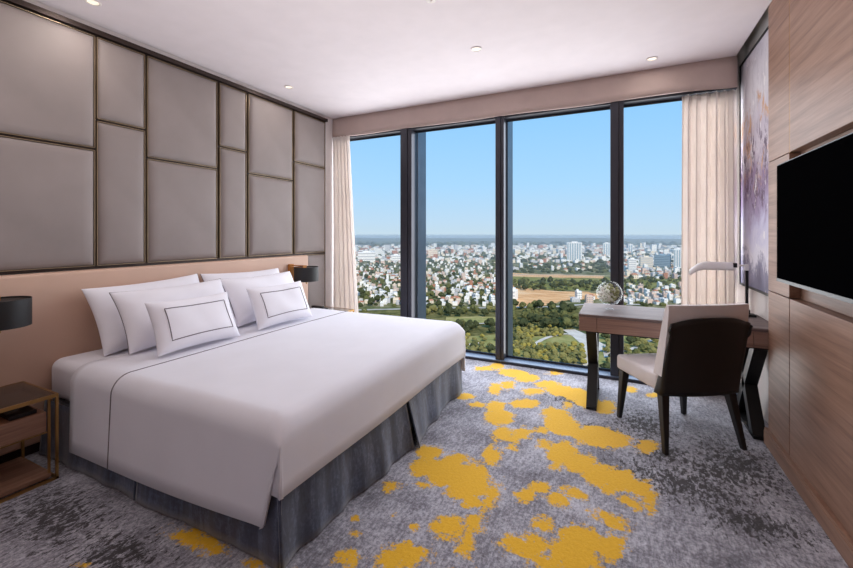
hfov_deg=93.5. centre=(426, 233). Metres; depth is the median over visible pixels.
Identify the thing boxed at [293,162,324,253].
wall panel
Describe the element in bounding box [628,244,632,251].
tower block
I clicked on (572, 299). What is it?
house
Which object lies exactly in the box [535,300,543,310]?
tree
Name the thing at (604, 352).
pavement
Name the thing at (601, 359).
lawn
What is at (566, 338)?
lawn
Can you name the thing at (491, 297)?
house
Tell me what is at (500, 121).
window mullion
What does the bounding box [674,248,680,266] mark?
tower block
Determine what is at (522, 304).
tree
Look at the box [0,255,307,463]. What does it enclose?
headboard
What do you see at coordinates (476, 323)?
tree
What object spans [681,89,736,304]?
curtain
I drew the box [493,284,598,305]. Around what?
bare ground
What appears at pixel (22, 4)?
trim
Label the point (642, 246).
city
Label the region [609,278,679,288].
field
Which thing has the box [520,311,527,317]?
tree
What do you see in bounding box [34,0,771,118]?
ceiling
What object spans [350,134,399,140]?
window
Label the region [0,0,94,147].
wall panel
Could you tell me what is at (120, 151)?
wall panel
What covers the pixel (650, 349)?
bush
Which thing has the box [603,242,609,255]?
tower block
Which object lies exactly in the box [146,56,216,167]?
wall panel
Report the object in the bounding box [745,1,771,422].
wall
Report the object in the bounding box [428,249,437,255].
office block
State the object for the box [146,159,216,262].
wall panel
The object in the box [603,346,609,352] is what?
bush
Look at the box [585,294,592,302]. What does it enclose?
house
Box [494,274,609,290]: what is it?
field
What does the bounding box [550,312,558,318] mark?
tree
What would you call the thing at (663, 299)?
house
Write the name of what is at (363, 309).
treetops
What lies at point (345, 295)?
curtain
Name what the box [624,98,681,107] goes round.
window
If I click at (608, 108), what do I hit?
window
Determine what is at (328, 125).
wall
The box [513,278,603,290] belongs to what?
treetops
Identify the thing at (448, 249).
treetops
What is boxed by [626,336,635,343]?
bush
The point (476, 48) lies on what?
recessed light
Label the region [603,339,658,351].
path
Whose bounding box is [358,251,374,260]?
building
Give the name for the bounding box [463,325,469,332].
tree
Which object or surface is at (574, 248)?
tower block
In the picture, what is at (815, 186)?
television
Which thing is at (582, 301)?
ground
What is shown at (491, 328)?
tree
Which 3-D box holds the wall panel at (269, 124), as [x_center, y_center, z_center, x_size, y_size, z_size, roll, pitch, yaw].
[-1.613,-0.983,4.193,0.041,0.773,0.585,0,0,26]
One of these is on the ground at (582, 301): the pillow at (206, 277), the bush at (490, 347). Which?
the bush at (490, 347)
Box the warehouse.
[513,287,517,299]
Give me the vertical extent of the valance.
0.254 m
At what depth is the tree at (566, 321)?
456.01 m
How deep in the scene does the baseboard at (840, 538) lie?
1.93 m
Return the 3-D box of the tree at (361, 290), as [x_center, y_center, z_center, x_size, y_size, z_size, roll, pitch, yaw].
[-113.063,102.681,700.549,11.459,16.663,11.486,0,0,-27]
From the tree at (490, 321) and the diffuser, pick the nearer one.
the diffuser
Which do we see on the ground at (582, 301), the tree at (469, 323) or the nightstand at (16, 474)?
the tree at (469, 323)
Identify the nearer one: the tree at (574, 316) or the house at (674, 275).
the tree at (574, 316)
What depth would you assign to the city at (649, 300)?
689.75 m
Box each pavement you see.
[563,329,603,365]
[603,344,609,356]
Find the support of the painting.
attached to the wall at (758, 302)
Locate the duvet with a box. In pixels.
[69,308,465,528]
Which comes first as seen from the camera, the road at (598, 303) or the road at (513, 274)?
the road at (598, 303)
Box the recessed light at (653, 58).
[646,56,657,60]
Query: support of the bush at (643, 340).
on the ground at (582, 301)
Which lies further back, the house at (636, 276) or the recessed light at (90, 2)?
the house at (636, 276)
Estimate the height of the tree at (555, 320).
11.254 m
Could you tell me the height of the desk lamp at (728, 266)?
0.400 m
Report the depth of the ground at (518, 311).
512.21 m
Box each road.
[358,307,485,309]
[513,274,670,276]
[516,303,639,307]
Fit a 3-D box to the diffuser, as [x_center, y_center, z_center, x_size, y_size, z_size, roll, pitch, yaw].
[-2.313,0.368,2.172,0.247,0.004,0.247,0,0,26]
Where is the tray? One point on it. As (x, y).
(14, 414)
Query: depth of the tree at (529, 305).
554.37 m
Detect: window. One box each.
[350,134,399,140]
[416,122,494,355]
[507,107,609,370]
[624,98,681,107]
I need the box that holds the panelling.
[768,0,852,538]
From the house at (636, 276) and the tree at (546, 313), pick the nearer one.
the tree at (546, 313)
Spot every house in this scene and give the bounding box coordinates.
[489,294,494,301]
[570,297,579,301]
[575,289,581,298]
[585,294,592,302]
[630,273,638,278]
[661,297,666,304]
[662,291,667,297]
[667,293,672,299]
[672,273,677,278]
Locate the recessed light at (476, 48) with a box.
[471,46,481,51]
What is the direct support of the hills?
on the ground at (582, 301)
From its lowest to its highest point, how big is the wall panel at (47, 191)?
0.803 m
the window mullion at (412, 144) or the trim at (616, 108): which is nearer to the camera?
the trim at (616, 108)
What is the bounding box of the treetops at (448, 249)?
[368,246,680,262]
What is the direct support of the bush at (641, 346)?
on the ground at (582, 301)
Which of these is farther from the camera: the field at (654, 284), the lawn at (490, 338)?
the field at (654, 284)
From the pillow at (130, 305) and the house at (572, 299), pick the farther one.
the house at (572, 299)
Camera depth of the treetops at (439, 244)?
3853.26 m
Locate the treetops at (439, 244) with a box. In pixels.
[357,241,680,246]
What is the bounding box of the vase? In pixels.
[598,283,619,303]
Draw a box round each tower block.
[567,241,581,260]
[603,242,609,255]
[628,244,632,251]
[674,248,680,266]
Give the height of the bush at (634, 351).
8.234 m
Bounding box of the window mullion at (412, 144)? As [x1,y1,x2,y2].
[400,128,425,318]
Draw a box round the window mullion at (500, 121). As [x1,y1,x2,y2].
[495,116,512,359]
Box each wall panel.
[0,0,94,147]
[0,135,94,271]
[96,37,144,128]
[96,121,144,265]
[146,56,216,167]
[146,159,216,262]
[219,83,245,150]
[219,147,245,257]
[247,94,292,179]
[247,174,292,255]
[293,111,324,167]
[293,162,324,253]
[308,254,324,307]
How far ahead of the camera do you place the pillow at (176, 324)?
2.57 m
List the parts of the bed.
mattress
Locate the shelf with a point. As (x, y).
(16, 474)
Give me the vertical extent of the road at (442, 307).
0.001 m
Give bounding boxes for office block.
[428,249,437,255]
[627,257,636,271]
[639,256,652,267]
[654,254,670,267]
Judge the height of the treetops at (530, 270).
10.641 m
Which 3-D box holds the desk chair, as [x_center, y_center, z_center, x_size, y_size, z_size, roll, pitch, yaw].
[1.700,0.892,2.700,0.552,0.915,0.617,0,0,-6]
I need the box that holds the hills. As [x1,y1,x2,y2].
[355,238,680,240]
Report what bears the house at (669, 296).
on the ground at (582, 301)
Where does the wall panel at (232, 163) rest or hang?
attached to the wall at (328, 125)
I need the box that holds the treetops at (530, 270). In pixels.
[513,261,609,272]
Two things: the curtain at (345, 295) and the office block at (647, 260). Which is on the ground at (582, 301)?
the office block at (647, 260)
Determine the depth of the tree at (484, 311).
525.63 m
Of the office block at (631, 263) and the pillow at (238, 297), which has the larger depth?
the office block at (631, 263)
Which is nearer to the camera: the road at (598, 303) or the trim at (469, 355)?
the trim at (469, 355)
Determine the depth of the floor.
2.00 m
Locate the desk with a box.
[579,303,767,440]
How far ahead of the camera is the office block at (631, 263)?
1134.99 m
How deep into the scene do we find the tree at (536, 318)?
470.72 m
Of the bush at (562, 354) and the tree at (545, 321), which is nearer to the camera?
the bush at (562, 354)
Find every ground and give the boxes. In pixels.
[355,240,680,367]
[358,309,494,352]
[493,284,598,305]
[513,273,603,277]
[513,307,580,335]
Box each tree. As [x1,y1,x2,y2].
[358,288,365,293]
[429,305,437,312]
[446,306,453,313]
[455,319,463,326]
[456,309,462,314]
[461,306,467,313]
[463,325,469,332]
[465,319,474,328]
[473,320,478,327]
[474,306,478,313]
[481,309,488,316]
[484,318,494,325]
[488,326,494,331]
[513,299,518,305]
[513,310,516,319]
[518,318,528,326]
[519,302,526,308]
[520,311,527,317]
[522,284,528,289]
[526,303,533,309]
[526,312,534,322]
[530,314,543,324]
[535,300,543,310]
[539,318,552,326]
[543,310,549,316]
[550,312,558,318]
[552,318,559,325]
[559,304,569,310]
[559,310,567,316]
[560,317,571,328]
[567,304,576,311]
[570,313,577,320]
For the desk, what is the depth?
2.94 m
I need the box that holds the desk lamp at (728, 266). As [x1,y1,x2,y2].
[689,261,756,317]
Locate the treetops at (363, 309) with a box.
[358,308,392,315]
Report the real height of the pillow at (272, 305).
0.311 m
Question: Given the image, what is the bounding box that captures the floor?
[0,359,848,567]
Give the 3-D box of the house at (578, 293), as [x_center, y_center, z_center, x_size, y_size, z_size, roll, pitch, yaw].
[255.493,102.331,674.417,8.125,16.605,10.081,0,0,-1]
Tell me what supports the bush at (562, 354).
on the ground at (582, 301)
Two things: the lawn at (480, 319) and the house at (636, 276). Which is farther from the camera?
the house at (636, 276)
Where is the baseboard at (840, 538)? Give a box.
[764,427,852,567]
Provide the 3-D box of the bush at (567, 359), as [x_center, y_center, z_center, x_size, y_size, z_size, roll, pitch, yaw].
[118.306,106.580,335.077,8.068,7.352,7.542,0,0,-16]
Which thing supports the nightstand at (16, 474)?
on the floor
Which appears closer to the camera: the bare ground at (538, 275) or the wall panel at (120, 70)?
the wall panel at (120, 70)
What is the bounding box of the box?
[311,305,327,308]
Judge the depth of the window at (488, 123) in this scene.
4.46 m
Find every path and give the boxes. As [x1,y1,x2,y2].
[531,333,572,345]
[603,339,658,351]
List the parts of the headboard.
rail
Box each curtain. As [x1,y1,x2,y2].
[333,135,357,312]
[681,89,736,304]
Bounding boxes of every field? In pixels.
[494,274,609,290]
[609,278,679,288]
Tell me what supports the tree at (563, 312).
on the ground at (582, 301)
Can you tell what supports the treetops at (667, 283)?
on the ground at (582, 301)
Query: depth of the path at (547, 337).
421.02 m
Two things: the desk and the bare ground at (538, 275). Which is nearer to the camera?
the desk
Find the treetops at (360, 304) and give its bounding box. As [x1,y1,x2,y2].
[356,261,494,306]
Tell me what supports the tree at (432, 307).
on the ground at (582, 301)
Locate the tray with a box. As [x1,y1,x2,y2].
[0,406,36,420]
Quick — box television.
[776,132,852,303]
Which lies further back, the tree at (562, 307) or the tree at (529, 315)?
the tree at (562, 307)
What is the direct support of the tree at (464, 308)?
on the ground at (582, 301)
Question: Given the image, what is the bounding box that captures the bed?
[39,349,462,567]
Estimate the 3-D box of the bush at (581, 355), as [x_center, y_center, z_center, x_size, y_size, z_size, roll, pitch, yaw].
[134.581,106.399,347.022,7.626,7.915,8.157,0,0,13]
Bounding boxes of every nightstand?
[0,381,58,503]
[325,306,353,311]
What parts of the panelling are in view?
wood panel, wood panel, wood panel, wood panel, wood panel, recess panel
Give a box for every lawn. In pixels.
[445,316,494,322]
[465,334,494,348]
[513,334,579,361]
[598,333,658,364]
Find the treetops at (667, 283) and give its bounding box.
[624,265,680,305]
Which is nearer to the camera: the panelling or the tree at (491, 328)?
the panelling
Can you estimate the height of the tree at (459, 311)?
10.844 m
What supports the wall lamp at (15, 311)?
attached to the headboard
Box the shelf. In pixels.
[0,457,50,497]
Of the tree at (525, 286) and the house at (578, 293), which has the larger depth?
the tree at (525, 286)
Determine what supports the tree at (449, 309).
on the ground at (582, 301)
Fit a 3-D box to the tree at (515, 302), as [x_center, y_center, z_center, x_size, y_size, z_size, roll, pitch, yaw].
[127.533,102.578,582.693,13.507,15.981,13.475,0,0,-40]
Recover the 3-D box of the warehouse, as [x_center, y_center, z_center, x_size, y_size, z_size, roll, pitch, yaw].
[144.657,99.729,663.125,8.932,20.541,22.400,0,0,24]
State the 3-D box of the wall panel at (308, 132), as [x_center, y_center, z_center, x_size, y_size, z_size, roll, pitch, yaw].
[-1.360,-1.091,4.713,0.041,0.558,0.512,0,0,26]
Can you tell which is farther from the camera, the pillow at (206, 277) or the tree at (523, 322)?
the tree at (523, 322)
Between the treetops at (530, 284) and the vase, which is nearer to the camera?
the vase
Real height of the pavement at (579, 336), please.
0.001 m
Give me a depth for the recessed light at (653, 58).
3.35 m
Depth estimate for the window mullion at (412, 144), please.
4.71 m
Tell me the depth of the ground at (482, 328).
537.18 m
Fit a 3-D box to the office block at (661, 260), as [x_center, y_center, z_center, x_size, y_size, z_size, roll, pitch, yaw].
[774.805,88.298,1316.556,44.328,43.403,40.400,0,0,37]
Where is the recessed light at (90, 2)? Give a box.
[84,0,101,6]
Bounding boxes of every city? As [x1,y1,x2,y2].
[355,242,680,253]
[355,249,673,262]
[356,260,494,305]
[624,261,680,278]
[626,285,680,303]
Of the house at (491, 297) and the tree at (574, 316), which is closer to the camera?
the tree at (574, 316)
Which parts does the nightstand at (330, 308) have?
glass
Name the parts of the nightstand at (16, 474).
leg, drawer, glass, rail, post, leg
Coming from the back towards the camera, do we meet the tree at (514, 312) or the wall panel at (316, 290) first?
the tree at (514, 312)
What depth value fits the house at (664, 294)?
675.84 m
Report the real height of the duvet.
0.492 m
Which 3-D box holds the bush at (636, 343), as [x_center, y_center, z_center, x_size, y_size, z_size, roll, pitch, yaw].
[203.162,106.747,385.977,7.505,7.002,7.470,0,0,-35]
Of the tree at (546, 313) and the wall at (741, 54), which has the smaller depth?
the wall at (741, 54)
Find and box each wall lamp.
[0,296,31,332]
[288,264,318,283]
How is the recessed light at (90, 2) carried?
in the ceiling
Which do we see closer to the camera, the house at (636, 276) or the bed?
the bed
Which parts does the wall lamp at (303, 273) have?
wall plate, swing arm, lamp shade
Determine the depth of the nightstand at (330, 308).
4.65 m
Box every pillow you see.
[81,274,199,356]
[109,278,237,353]
[145,292,239,356]
[200,268,278,311]
[220,271,293,326]
[246,281,311,329]
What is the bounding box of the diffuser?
[0,297,26,301]
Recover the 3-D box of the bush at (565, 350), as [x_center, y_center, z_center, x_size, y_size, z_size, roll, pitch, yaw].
[126.726,106.756,361.894,8.001,6.691,7.964,0,0,7]
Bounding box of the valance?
[332,56,737,137]
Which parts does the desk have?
drawer, under frame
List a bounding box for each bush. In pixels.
[486,344,494,350]
[559,352,567,357]
[562,348,570,354]
[563,356,572,362]
[568,352,575,357]
[578,352,586,359]
[599,362,609,368]
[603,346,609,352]
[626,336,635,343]
[632,348,640,353]
[633,341,641,345]
[638,343,647,351]
[639,338,647,343]
[647,346,656,352]
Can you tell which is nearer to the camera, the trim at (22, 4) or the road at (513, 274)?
the trim at (22, 4)
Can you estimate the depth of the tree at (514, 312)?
497.18 m
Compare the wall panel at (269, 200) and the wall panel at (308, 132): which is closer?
the wall panel at (269, 200)
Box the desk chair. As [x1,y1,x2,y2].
[617,303,752,454]
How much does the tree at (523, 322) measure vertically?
12.329 m
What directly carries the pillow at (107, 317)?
on the bed
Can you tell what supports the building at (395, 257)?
on the ground at (582, 301)
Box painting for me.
[739,27,769,295]
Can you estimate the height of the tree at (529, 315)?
14.215 m
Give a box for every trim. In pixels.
[0,0,327,274]
[350,87,736,139]
[465,352,737,395]
[610,100,623,375]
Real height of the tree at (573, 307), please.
12.770 m
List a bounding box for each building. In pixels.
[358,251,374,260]
[391,254,399,261]
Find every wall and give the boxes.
[7,0,332,306]
[736,43,744,381]
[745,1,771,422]
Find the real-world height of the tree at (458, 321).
13.105 m
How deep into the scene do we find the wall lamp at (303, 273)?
4.20 m
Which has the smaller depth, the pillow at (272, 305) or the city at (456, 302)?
the pillow at (272, 305)
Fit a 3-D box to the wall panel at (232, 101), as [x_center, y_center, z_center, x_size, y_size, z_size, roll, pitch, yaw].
[-1.815,-1.086,3.776,0.041,0.569,0.286,0,0,26]
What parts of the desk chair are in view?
leg, seat, leg, leg, backrest, leg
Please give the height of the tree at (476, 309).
11.525 m
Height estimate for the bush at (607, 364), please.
7.873 m

